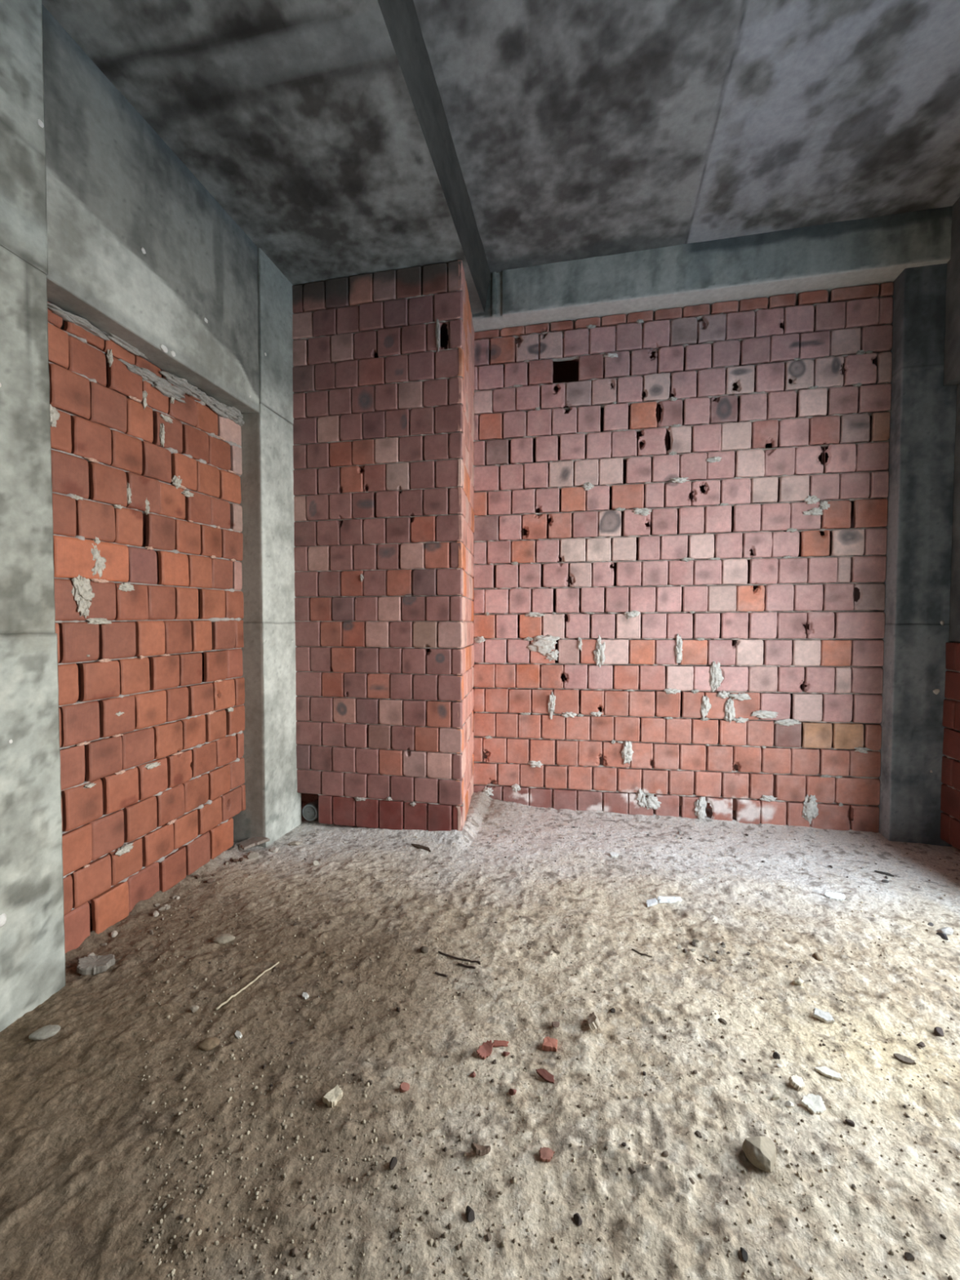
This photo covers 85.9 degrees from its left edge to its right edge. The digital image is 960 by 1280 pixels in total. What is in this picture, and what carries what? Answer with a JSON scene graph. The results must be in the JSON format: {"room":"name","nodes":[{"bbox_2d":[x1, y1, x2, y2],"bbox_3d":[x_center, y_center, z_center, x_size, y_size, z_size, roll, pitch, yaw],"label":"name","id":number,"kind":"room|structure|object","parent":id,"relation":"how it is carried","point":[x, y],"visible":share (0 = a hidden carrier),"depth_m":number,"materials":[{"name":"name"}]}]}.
{"room":"unfinished building room","nodes":[
{"label":"unfinished building room","id":0,"kind":"room"},
{"bbox_2d":[23,301,314,953],"bbox_3d":[-2.206,-0.557,1.632,0.394,4.720,6.900,0,2,12],"label":"wall","id":1,"kind":"structure","parent":0,"point":[146,464],"depth_m":2.75,"materials":[{"name":"brick"}]},
{"bbox_2d":[41,0,490,358],"bbox_3d":[-1.468,-2.839,1.411,1.894,0.545,6.923,0,2,12],"label":"ceiling","id":2,"kind":"structure","parent":0,"point":[320,128],"depth_m":2.59,"materials":[{"name":"concrete"}]},
{"bbox_2d":[41,4,259,413],"bbox_3d":[-1.851,-2.106,2.839,0.454,1.179,1.400,0,2,12],"label":"concrete beam","id":3,"kind":"structure","parent":2,"relation":"attached to","point":[140,250],"depth_m":2.56,"materials":[{"name":"grey concrete"}]},
{"bbox_2d":[280,259,474,831],"bbox_3d":[-0.784,-0.627,4.092,1.409,4.043,0.809,0,2,5],"label":"brick pillar","id":4,"kind":"structure","parent":0,"point":[374,415],"depth_m":3.76,"materials":[{"name":"brick"}]},
{"bbox_2d":[302,798,318,821],"bbox_3d":[-1.295,1.339,4.152,0.132,0.132,0.311,0,2,12],"label":"drain pipe","id":5,"kind":"object","parent":4,"relation":"in","point":[310,811],"visible":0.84,"depth_m":4.01,"materials":[{"name":"grey plastic"}]},
{"bbox_2d":[0,785,959,1279],"bbox_3d":[0.228,1.476,1.124,5.800,0.139,7.200,0,2,12],"label":"floor","id":6,"kind":"structure","parent":0,"point":[76,1197],"depth_m":1.83,"materials":[{"name":"beige sand"}]},
{"bbox_2d":[0,0,65,1031],"bbox_3d":[-2.084,-0.507,1.788,0.467,4.310,0.853,0,2,12],"label":"concrete column","id":7,"kind":"structure","parent":6,"relation":"on","point":[33,951],"depth_m":2.05,"materials":[{"name":"grey concrete"}]},
{"bbox_2d":[28,1024,60,1040],"bbox_3d":[-1.638,1.479,1.942,0.094,0.030,0.060,-1,2,-33],"label":"clod","id":8,"kind":"object","parent":6,"relation":"on","point":[45,1032],"visible":1,"depth_m":1.93,"materials":[{"name":"stone"}]},
{"bbox_2d":[76,954,115,975],"bbox_3d":[-1.729,1.458,2.322,0.153,0.060,0.088,0,2,-13],"label":"crust","id":9,"kind":"object","parent":6,"relation":"on","point":[90,965],"visible":1,"depth_m":2.31,"materials":[{"name":"concrete"}]},
{"bbox_2d":[111,930,117,937],"bbox_3d":[-1.806,1.451,2.549,0.027,0.025,0.031,2,2,37],"label":"crumb","id":10,"kind":"object","parent":6,"relation":"on","point":[114,933],"visible":1,"depth_m":2.54,"materials":[{"name":"stone"}]},
{"bbox_2d":[152,910,159,916],"bbox_3d":[-1.708,1.444,2.721,0.029,0.027,0.033,1,2,29],"label":"crumb","id":11,"kind":"object","parent":6,"relation":"on","point":[155,913],"visible":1,"depth_m":2.71,"materials":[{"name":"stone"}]},
{"bbox_2d":[158,906,165,911],"bbox_3d":[-1.710,1.444,2.775,0.034,0.020,0.018,-1,2,-40],"label":"crumb","id":12,"kind":"object","parent":6,"relation":"on","point":[162,908],"visible":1,"depth_m":2.77,"materials":[{"name":"stone"}]},
{"bbox_2d":[190,1004,199,1012],"bbox_3d":[-1.150,1.488,2.079,0.031,0.025,0.025,-2,3,-43],"label":"pebble","id":13,"kind":"object","parent":6,"relation":"on","point":[193,1008],"visible":1,"depth_m":2.07,"materials":[{"name":"stone"}]},
{"bbox_2d":[198,1036,219,1051],"bbox_3d":[-0.995,1.484,1.898,0.069,0.032,0.053,0,2,12],"label":"clod","id":14,"kind":"object","parent":6,"relation":"on","point":[208,1043],"visible":1,"depth_m":1.89,"materials":[{"name":"stone"}]},
{"bbox_2d":[206,878,214,883],"bbox_3d":[-1.609,1.439,3.081,0.044,0.026,0.026,-1,2,-38],"label":"crumb","id":15,"kind":"object","parent":6,"relation":"on","point":[210,880],"visible":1,"depth_m":3.07,"materials":[{"name":"stone"}]},
{"bbox_2d":[213,933,235,944],"bbox_3d":[-1.257,1.468,2.532,0.102,0.037,0.063,0,2,12],"label":"clod","id":16,"kind":"object","parent":6,"relation":"on","point":[221,939],"visible":1,"depth_m":2.52,"materials":[{"name":"stone"}]},
{"bbox_2d":[235,1030,241,1039],"bbox_3d":[-0.911,1.488,1.946,0.037,0.014,0.019,2,3,44],"label":"chip","id":17,"kind":"object","parent":6,"relation":"on","point":[237,1033],"visible":1,"depth_m":1.94,"materials":[{"name":"stone"}]},
{"bbox_2d":[215,961,279,1010],"bbox_3d":[-0.994,1.484,2.227,0.011,0.015,0.324,1,2,26],"label":"straw","id":18,"kind":"object","parent":6,"relation":"on","point":[277,962],"visible":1,"depth_m":2.20,"materials":[{"name":"beige plant"}]},
{"bbox_2d":[246,851,258,858],"bbox_3d":[-1.507,1.428,3.428,0.074,0.048,0.041,-1,2,-20],"label":"clod","id":19,"kind":"object","parent":6,"relation":"on","point":[251,855],"visible":1,"depth_m":3.41,"materials":[{"name":"stone"}]},
{"bbox_2d":[235,836,270,849],"bbox_3d":[-1.567,1.394,3.559,0.192,0.050,0.133,-1,2,-37],"label":"slab","id":20,"kind":"object","parent":6,"relation":"on","point":[251,842],"visible":0.96,"depth_m":3.54,"materials":[{"name":"concrete"}]},
{"bbox_2d":[208,247,301,847],"bbox_3d":[-1.653,-0.571,3.789,0.449,4.310,0.452,0,2,12],"label":"concrete column","id":21,"kind":"structure","parent":6,"relation":"on","point":[273,810],"depth_m":3.62,"materials":[{"name":"grey concrete"}]},
{"bbox_2d":[270,846,279,852],"bbox_3d":[-1.404,1.431,3.528,0.053,0.039,0.048,0,2,12],"label":"clod","id":22,"kind":"object","parent":6,"relation":"on","point":[274,849],"visible":1,"depth_m":3.51,"materials":[{"name":"stone"}]},
{"bbox_2d":[291,1246,297,1256],"bbox_3d":[-0.460,1.515,1.279,0.014,0.010,0.018,-1,2,-21],"label":"pebble","id":23,"kind":"object","parent":6,"relation":"on","point":[295,1249],"visible":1,"depth_m":1.28,"materials":[{"name":"stone"}]},
{"bbox_2d":[288,840,300,845],"bbox_3d":[-1.303,1.429,3.625,0.076,0.028,0.045,0,2,12],"label":"clod","id":24,"kind":"object","parent":6,"relation":"on","point":[294,842],"visible":1,"depth_m":3.61,"materials":[{"name":"stone"}]},
{"bbox_2d":[302,991,308,999],"bbox_3d":[-0.728,1.484,2.151,0.030,0.018,0.024,0,2,12],"label":"chip","id":25,"kind":"object","parent":6,"relation":"on","point":[304,995],"visible":1,"depth_m":2.15,"materials":[{"name":"stone"}]},
{"bbox_2d":[312,860,318,866],"bbox_3d":[-1.056,1.436,3.319,0.032,0.034,0.032,0,2,12],"label":"stone","id":26,"kind":"object","parent":6,"relation":"on","point":[315,863],"visible":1,"depth_m":3.31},
{"bbox_2d":[322,1084,342,1107],"bbox_3d":[-0.476,1.484,1.675,0.061,0.048,0.043,-2,3,-44],"label":"chip","id":27,"kind":"object","parent":6,"relation":"on","point":[334,1095],"visible":1,"depth_m":1.67,"materials":[{"name":"stone"}]},
{"bbox_2d":[390,1231,395,1238],"bbox_3d":[-0.222,1.518,1.315,0.012,0.008,0.010,-1,2,-25],"label":"pebble","id":28,"kind":"object","parent":6,"relation":"on","point":[393,1234],"visible":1,"depth_m":1.31,"materials":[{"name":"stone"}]},
{"bbox_2d":[388,1156,397,1169],"bbox_3d":[-0.248,1.500,1.478,0.021,0.019,0.032,0,2,12],"label":"pebble","id":29,"kind":"object","parent":6,"relation":"on","point":[393,1161],"visible":1,"depth_m":1.48,"materials":[{"name":"stone"}]},
{"bbox_2d":[399,1082,409,1092],"bbox_3d":[-0.252,1.495,1.721,0.034,0.024,0.023,0,2,1],"label":"fragment","id":30,"kind":"object","parent":6,"relation":"on","point":[404,1086],"visible":1,"depth_m":1.72,"materials":[{"name":"brick"}]},
{"bbox_2d":[411,843,431,852],"bbox_3d":[-0.401,1.420,3.535,0.175,0.021,0.029,1,2,29],"label":"wood splinter","id":31,"kind":"object","parent":6,"relation":"on","point":[417,846],"visible":1,"depth_m":3.53,"materials":[{"name":"wood"}]},
{"bbox_2d":[419,946,428,953],"bbox_3d":[-0.266,1.468,2.446,0.042,0.028,0.036,0,2,12],"label":"clod","id":32,"kind":"object","parent":6,"relation":"on","point":[424,949],"visible":1,"depth_m":2.44,"materials":[{"name":"stone"}]},
{"bbox_2d":[435,971,447,977],"bbox_3d":[-0.172,1.486,2.292,0.059,0.011,0.009,1,2,23],"label":"rod","id":33,"kind":"object","parent":6,"relation":"on","point":[436,972],"visible":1,"depth_m":2.29,"materials":[{"name":"metal"}]},
{"bbox_2d":[438,951,480,964],"bbox_3d":[-0.096,1.475,2.397,0.219,0.015,0.017,1,2,23],"label":"rod","id":34,"kind":"object","parent":6,"relation":"on","point":[439,952],"visible":1,"depth_m":2.39,"materials":[{"name":"metal"}]},
{"bbox_2d":[457,962,475,968],"bbox_3d":[-0.061,1.476,2.339,0.088,0.016,0.009,1,2,27],"label":"rod","id":35,"kind":"object","parent":6,"relation":"on","point":[460,964],"visible":1,"depth_m":2.33,"materials":[{"name":"metal"}]},
{"bbox_2d":[465,1205,475,1222],"bbox_3d":[-0.028,1.503,1.351,0.021,0.020,0.031,-1,2,-36],"label":"pebble","id":36,"kind":"object","parent":6,"relation":"on","point":[470,1216],"visible":1,"depth_m":1.35,"materials":[{"name":"stone"}]},
{"bbox_2d":[469,1071,475,1077],"bbox_3d":[-0.025,1.500,1.784,0.022,0.014,0.021,0,2,12],"label":"fragment","id":37,"kind":"object","parent":6,"relation":"on","point":[473,1074],"visible":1,"depth_m":1.78,"materials":[{"name":"brick"}]},
{"bbox_2d":[471,1142,490,1155],"bbox_3d":[0.002,1.491,1.508,0.057,0.028,0.035,0,2,12],"label":"fragment","id":38,"kind":"object","parent":6,"relation":"on","point":[481,1150],"visible":1,"depth_m":1.50,"materials":[{"name":"stone"}]},
{"bbox_2d":[475,1040,493,1059],"bbox_3d":[0.018,1.481,1.865,0.068,0.040,0.042,-1,2,-39],"label":"fragment","id":39,"kind":"object","parent":6,"relation":"on","point":[484,1051],"visible":1,"depth_m":1.86,"materials":[{"name":"brick"}]},
{"bbox_2d":[485,1231,491,1240],"bbox_3d":[0.022,1.508,1.303,0.016,0.012,0.016,2,3,44],"label":"pebble","id":40,"kind":"object","parent":6,"relation":"on","point":[488,1237],"visible":1,"depth_m":1.30,"materials":[{"name":"stone"}]},
{"bbox_2d":[492,1040,508,1047],"bbox_3d":[0.075,1.494,1.909,0.063,0.016,0.022,0,2,2],"label":"fragment","id":41,"kind":"object","parent":6,"relation":"on","point":[497,1043],"visible":0.94,"depth_m":1.91,"materials":[{"name":"brick"}]},
{"bbox_2d":[502,1051,510,1056],"bbox_3d":[0.095,1.495,1.862,0.026,0.017,0.018,0,2,12],"label":"fragment","id":42,"kind":"object","parent":6,"relation":"on","point":[505,1053],"visible":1,"depth_m":1.86,"materials":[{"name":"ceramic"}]},
{"bbox_2d":[508,1088,516,1095],"bbox_3d":[0.108,1.493,1.709,0.025,0.019,0.019,0,2,12],"label":"fragment","id":43,"kind":"object","parent":6,"relation":"on","point":[512,1091],"visible":1,"depth_m":1.70,"materials":[{"name":"brick"}]},
{"bbox_2d":[535,1068,554,1084],"bbox_3d":[0.226,1.496,1.772,0.072,0.025,0.028,1,2,34],"label":"fragment","id":44,"kind":"object","parent":6,"relation":"on","point":[544,1073],"visible":1,"depth_m":1.77,"materials":[{"name":"brick"}]},
{"bbox_2d":[538,1146,555,1162],"bbox_3d":[0.194,1.493,1.496,0.047,0.025,0.035,0,2,12],"label":"fragment","id":45,"kind":"object","parent":6,"relation":"on","point":[545,1153],"visible":1,"depth_m":1.49,"materials":[{"name":"brick"}]},
{"bbox_2d":[134,800,959,1279],"bbox_3d":[0.578,1.444,2.581,4.643,0.098,3.214,0,2,12],"label":"gravel","id":46,"kind":"object","parent":6,"relation":"on","point":[431,1242],"visible":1,"depth_m":1.54,"materials":[{"name":"gravel"}]},
{"bbox_2d":[542,1036,557,1052],"bbox_3d":[0.257,1.489,1.900,0.054,0.031,0.044,0,2,12],"label":"fragment","id":47,"kind":"object","parent":6,"relation":"on","point":[549,1044],"visible":1,"depth_m":1.89,"materials":[{"name":"brick"}]},
{"bbox_2d":[551,1021,559,1027],"bbox_3d":[0.291,1.479,1.984,0.030,0.019,0.021,0,2,12],"label":"pebble","id":48,"kind":"object","parent":6,"relation":"on","point":[555,1024],"visible":1,"depth_m":1.98,"materials":[{"name":"stone"}]},
{"bbox_2d":[573,1213,582,1226],"bbox_3d":[0.257,1.515,1.351,0.018,0.022,0.023,-2,3,-43],"label":"pebble","id":49,"kind":"object","parent":6,"relation":"on","point":[576,1216],"visible":1,"depth_m":1.35,"materials":[{"name":"stone"}]},
{"bbox_2d":[586,1011,600,1031],"bbox_3d":[0.435,1.464,1.983,0.047,0.052,0.071,0,2,-1],"label":"chip","id":50,"kind":"object","parent":6,"relation":"on","point":[593,1022],"visible":1,"depth_m":1.96,"materials":[{"name":"stone"}]},
{"bbox_2d":[609,1008,615,1013],"bbox_3d":[0.530,1.480,2.062,0.022,0.016,0.018,0,2,12],"label":"pebble","id":51,"kind":"object","parent":6,"relation":"on","point":[612,1010],"visible":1,"depth_m":2.06,"materials":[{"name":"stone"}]},
{"bbox_2d":[608,852,618,857],"bbox_3d":[0.898,1.441,3.464,0.062,0.021,0.044,0,2,12],"label":"chip","id":52,"kind":"object","parent":6,"relation":"on","point":[611,854],"visible":1,"depth_m":3.46,"materials":[{"name":"stone"}]},
{"bbox_2d":[630,1166,634,1173],"bbox_3d":[0.431,1.503,1.462,0.015,0.011,0.015,1,2,27],"label":"pebble","id":53,"kind":"object","parent":6,"relation":"on","point":[632,1170],"visible":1,"depth_m":1.46,"materials":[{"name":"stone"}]},
{"bbox_2d":[631,948,652,957],"bbox_3d":[0.759,1.471,2.422,0.094,0.011,0.014,1,2,33],"label":"twig","id":54,"kind":"object","parent":6,"relation":"on","point":[633,949],"visible":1,"depth_m":2.42,"materials":[{"name":"wood"}]},
{"bbox_2d":[645,897,657,906],"bbox_3d":[0.956,1.461,2.871,0.066,0.035,0.040,0,2,-4],"label":"scrap","id":55,"kind":"object","parent":6,"relation":"on","point":[651,902],"visible":1,"depth_m":2.86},
{"bbox_2d":[662,1150,668,1156],"bbox_3d":[0.541,1.500,1.507,0.018,0.010,0.014,-1,2,-30],"label":"pebble","id":56,"kind":"object","parent":6,"relation":"on","point":[664,1153],"visible":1,"depth_m":1.50,"materials":[{"name":"stone"}]},
{"bbox_2d":[657,896,681,903],"bbox_3d":[1.065,1.458,2.901,0.143,0.028,0.040,0,2,-6],"label":"scrap","id":57,"kind":"object","parent":6,"relation":"on","point":[660,899],"visible":1,"depth_m":2.89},
{"bbox_2d":[688,1177,694,1184],"bbox_3d":[0.589,1.506,1.437,0.013,0.009,0.016,-1,2,-29],"label":"pebble","id":58,"kind":"object","parent":6,"relation":"on","point":[691,1180],"visible":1,"depth_m":1.43,"materials":[{"name":"stone"}]},
{"bbox_2d":[691,940,696,946],"bbox_3d":[1.042,1.479,2.512,0.024,0.023,0.028,0,2,-15],"label":"pebble","id":59,"kind":"object","parent":6,"relation":"on","point":[693,943],"visible":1,"depth_m":2.51,"materials":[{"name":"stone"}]},
{"bbox_2d":[694,1130,700,1137],"bbox_3d":[0.662,1.501,1.568,0.017,0.012,0.014,2,2,41],"label":"pebble","id":60,"kind":"object","parent":6,"relation":"on","point":[697,1133],"visible":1,"depth_m":1.56,"materials":[{"name":"stone"}]},
{"bbox_2d":[717,1017,727,1024],"bbox_3d":[0.949,1.491,2.019,0.014,0.013,0.035,-1,2,-39],"label":"pebble","id":61,"kind":"object","parent":6,"relation":"on","point":[721,1020],"visible":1,"depth_m":2.02,"materials":[{"name":"stone"}]},
{"bbox_2d":[740,1246,747,1262],"bbox_3d":[0.649,1.508,1.268,0.015,0.016,0.031,0,2,12],"label":"pebble","id":62,"kind":"object","parent":6,"relation":"on","point":[744,1254],"visible":1,"depth_m":1.26,"materials":[{"name":"stone"}]},
{"bbox_2d":[742,1136,776,1172],"bbox_3d":[0.822,1.495,1.511,0.106,0.068,0.080,-2,3,-43],"label":"chunk","id":63,"kind":"object","parent":6,"relation":"on","point":[761,1151],"visible":1,"depth_m":1.49,"materials":[{"name":"stone"}]},
{"bbox_2d":[772,1093,779,1099],"bbox_3d":[0.966,1.494,1.688,0.028,0.014,0.012,0,2,-6],"label":"pebble","id":64,"kind":"object","parent":6,"relation":"on","point":[775,1096],"visible":1,"depth_m":1.68,"materials":[{"name":"stone"}]},
{"bbox_2d":[772,1051,780,1059],"bbox_3d":[1.063,1.492,1.853,0.024,0.022,0.018,0,2,12],"label":"pebble","id":65,"kind":"object","parent":6,"relation":"on","point":[775,1055],"visible":1,"depth_m":1.85,"materials":[{"name":"stone"}]},
{"bbox_2d":[785,1100,794,1106],"bbox_3d":[0.998,1.496,1.663,0.025,0.014,0.018,0,2,12],"label":"pebble","id":66,"kind":"object","parent":6,"relation":"on","point":[788,1104],"visible":1,"depth_m":1.66,"materials":[{"name":"stone"}]},
{"bbox_2d":[788,1074,804,1090],"bbox_3d":[1.067,1.489,1.738,0.051,0.032,0.053,0,2,12],"label":"flake","id":67,"kind":"object","parent":6,"relation":"on","point":[796,1081],"visible":1,"depth_m":1.73,"materials":[{"name":"stone"}]},
{"bbox_2d":[791,977,804,985],"bbox_3d":[1.381,1.478,2.237,0.050,0.031,0.039,-1,2,-38],"label":"stone","id":68,"kind":"object","parent":6,"relation":"on","point":[797,980],"visible":1,"depth_m":2.22,"materials":[{"name":"white stone"}]},
{"bbox_2d":[800,1093,826,1114],"bbox_3d":[1.069,1.490,1.657,0.073,0.030,0.056,0,2,12],"label":"flake","id":69,"kind":"object","parent":6,"relation":"on","point":[815,1104],"visible":1,"depth_m":1.65,"materials":[{"name":"stone"}]},
{"bbox_2d":[813,951,822,960],"bbox_3d":[1.584,1.481,2.415,0.032,0.030,0.048,0,2,12],"label":"stone","id":70,"kind":"object","parent":6,"relation":"on","point":[818,956],"visible":1,"depth_m":2.40,"materials":[{"name":"beige stone"}]},
{"bbox_2d":[813,1007,834,1023],"bbox_3d":[1.354,1.484,2.036,0.073,0.034,0.042,1,2,23],"label":"chip","id":71,"kind":"object","parent":6,"relation":"on","point":[824,1016],"visible":1,"depth_m":2.03,"materials":[{"name":"stone"}]},
{"bbox_2d":[813,1066,843,1080],"bbox_3d":[1.203,1.494,1.781,0.082,0.015,0.032,2,3,43],"label":"flake","id":72,"kind":"object","parent":6,"relation":"on","point":[824,1070],"visible":1,"depth_m":1.78,"materials":[{"name":"stone"}]},
{"bbox_2d":[823,891,845,901],"bbox_3d":[2.018,1.460,2.938,0.102,0.032,0.059,1,2,30],"label":"chip","id":73,"kind":"object","parent":6,"relation":"on","point":[836,896],"visible":1,"depth_m":2.93,"materials":[{"name":"stone"}]},
{"bbox_2d":[844,1119,854,1127],"bbox_3d":[1.153,1.503,1.607,0.026,0.015,0.019,0,2,12],"label":"pebble","id":74,"kind":"object","parent":6,"relation":"on","point":[850,1122],"visible":1,"depth_m":1.60,"materials":[{"name":"stone"}]},
{"bbox_2d":[874,870,893,876],"bbox_3d":[2.520,1.455,3.218,0.098,0.015,0.017,1,2,33],"label":"wood splinter","id":75,"kind":"object","parent":6,"relation":"on","point":[876,871],"visible":1,"depth_m":3.21,"materials":[{"name":"wood"}]},
{"bbox_2d":[881,879,888,883],"bbox_3d":[2.453,1.461,3.122,0.037,0.021,0.022,0,2,12],"label":"pebble","id":76,"kind":"object","parent":6,"relation":"on","point":[882,880],"visible":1,"depth_m":3.12,"materials":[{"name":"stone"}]},
{"bbox_2d":[893,1053,915,1064],"bbox_3d":[1.515,1.497,1.842,0.063,0.016,0.024,1,2,31],"label":"chip","id":77,"kind":"object","parent":6,"relation":"on","point":[904,1059],"visible":1,"depth_m":1.84,"materials":[{"name":"stone"}]},
{"bbox_2d":[904,1251,915,1261],"bbox_3d":[1.054,1.512,1.266,0.019,0.016,0.015,0,2,12],"label":"pebble","id":78,"kind":"object","parent":6,"relation":"on","point":[908,1256],"visible":1,"depth_m":1.26,"materials":[{"name":"stone"}]},
{"bbox_2d":[862,263,959,846],"bbox_3d":[3.185,-0.503,3.659,0.752,4.200,0.344,2,3,44],"label":"concrete column","id":79,"kind":"structure","parent":6,"relation":"on","point":[922,439],"depth_m":3.63,"materials":[{"name":"grey concrete"}]},
{"bbox_2d":[916,1041,925,1047],"bbox_3d":[1.629,1.494,1.903,0.026,0.019,0.018,-1,2,-23],"label":"pebble","id":80,"kind":"object","parent":6,"relation":"on","point":[921,1044],"visible":1,"depth_m":1.90,"materials":[{"name":"stone"}]},
{"bbox_2d":[933,1026,943,1036],"bbox_3d":[1.740,1.488,1.955,0.029,0.032,0.029,0,2,12],"label":"stone","id":81,"kind":"object","parent":6,"relation":"on","point":[938,1031],"visible":1,"depth_m":1.95,"materials":[{"name":"grey stone"}]},
{"bbox_2d":[936,932,948,940],"bbox_3d":[2.289,1.464,2.555,0.046,0.028,0.030,2,2,42],"label":"stone","id":82,"kind":"object","parent":6,"relation":"on","point":[942,935],"visible":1,"depth_m":2.55,"materials":[{"name":"grey stone"}]},
{"bbox_2d":[937,926,953,935],"bbox_3d":[2.343,1.462,2.594,0.070,0.038,0.048,0,2,-6],"label":"stone","id":83,"kind":"object","parent":6,"relation":"on","point":[948,931],"visible":0.9,"depth_m":2.58,"materials":[{"name":"white stone"}]},
{"bbox_2d":[329,282,893,832],"bbox_3d":[0.963,-0.639,4.349,5.550,4.720,0.355,0,2,12],"label":"wall","id":84,"kind":"structure","parent":0,"point":[680,534],"depth_m":4.07,"materials":[{"name":"brick"}]},
{"bbox_2d":[413,0,959,273],"bbox_3d":[1.173,-2.966,0.841,3.612,0.245,6.923,0,2,12],"label":"ceiling","id":85,"kind":"structure","parent":0,"point":[580,129],"depth_m":2.86,"materials":[{"name":"concrete"}]},
{"bbox_2d":[471,205,952,346],"bbox_3d":[1.646,-2.807,4.038,3.520,0.424,0.442,0,2,12],"label":"concrete beam","id":86,"kind":"structure","parent":85,"relation":"attached to","point":[828,256],"depth_m":3.81,"materials":[{"name":"grey concrete"}]},
{"bbox_2d":[942,197,959,386],"bbox_3d":[2.657,-2.271,0.330,0.304,1.252,6.503,0,2,12],"label":"concrete beam","id":87,"kind":"structure","parent":85,"relation":"attached to","point":[952,333],"depth_m":3.46,"materials":[{"name":"grey concrete"}]},
{"bbox_2d":[940,642,959,850],"bbox_3d":[3.330,-0.603,3.366,0.259,4.720,1.186,0,2,12],"label":"wall","id":88,"kind":"structure","parent":0,"point":[950,770],"depth_m":3.54,"materials":[{"name":"ceramic"}]},
{"bbox_2d":[949,382,959,641],"bbox_3d":[2.919,-0.646,1.876,0.415,4.600,3.472,0,2,12],"label":"wall","id":89,"kind":"structure","parent":0,"point":[954,610],"depth_m":3.53,"materials":[{"name":"concrete"}]}
]}

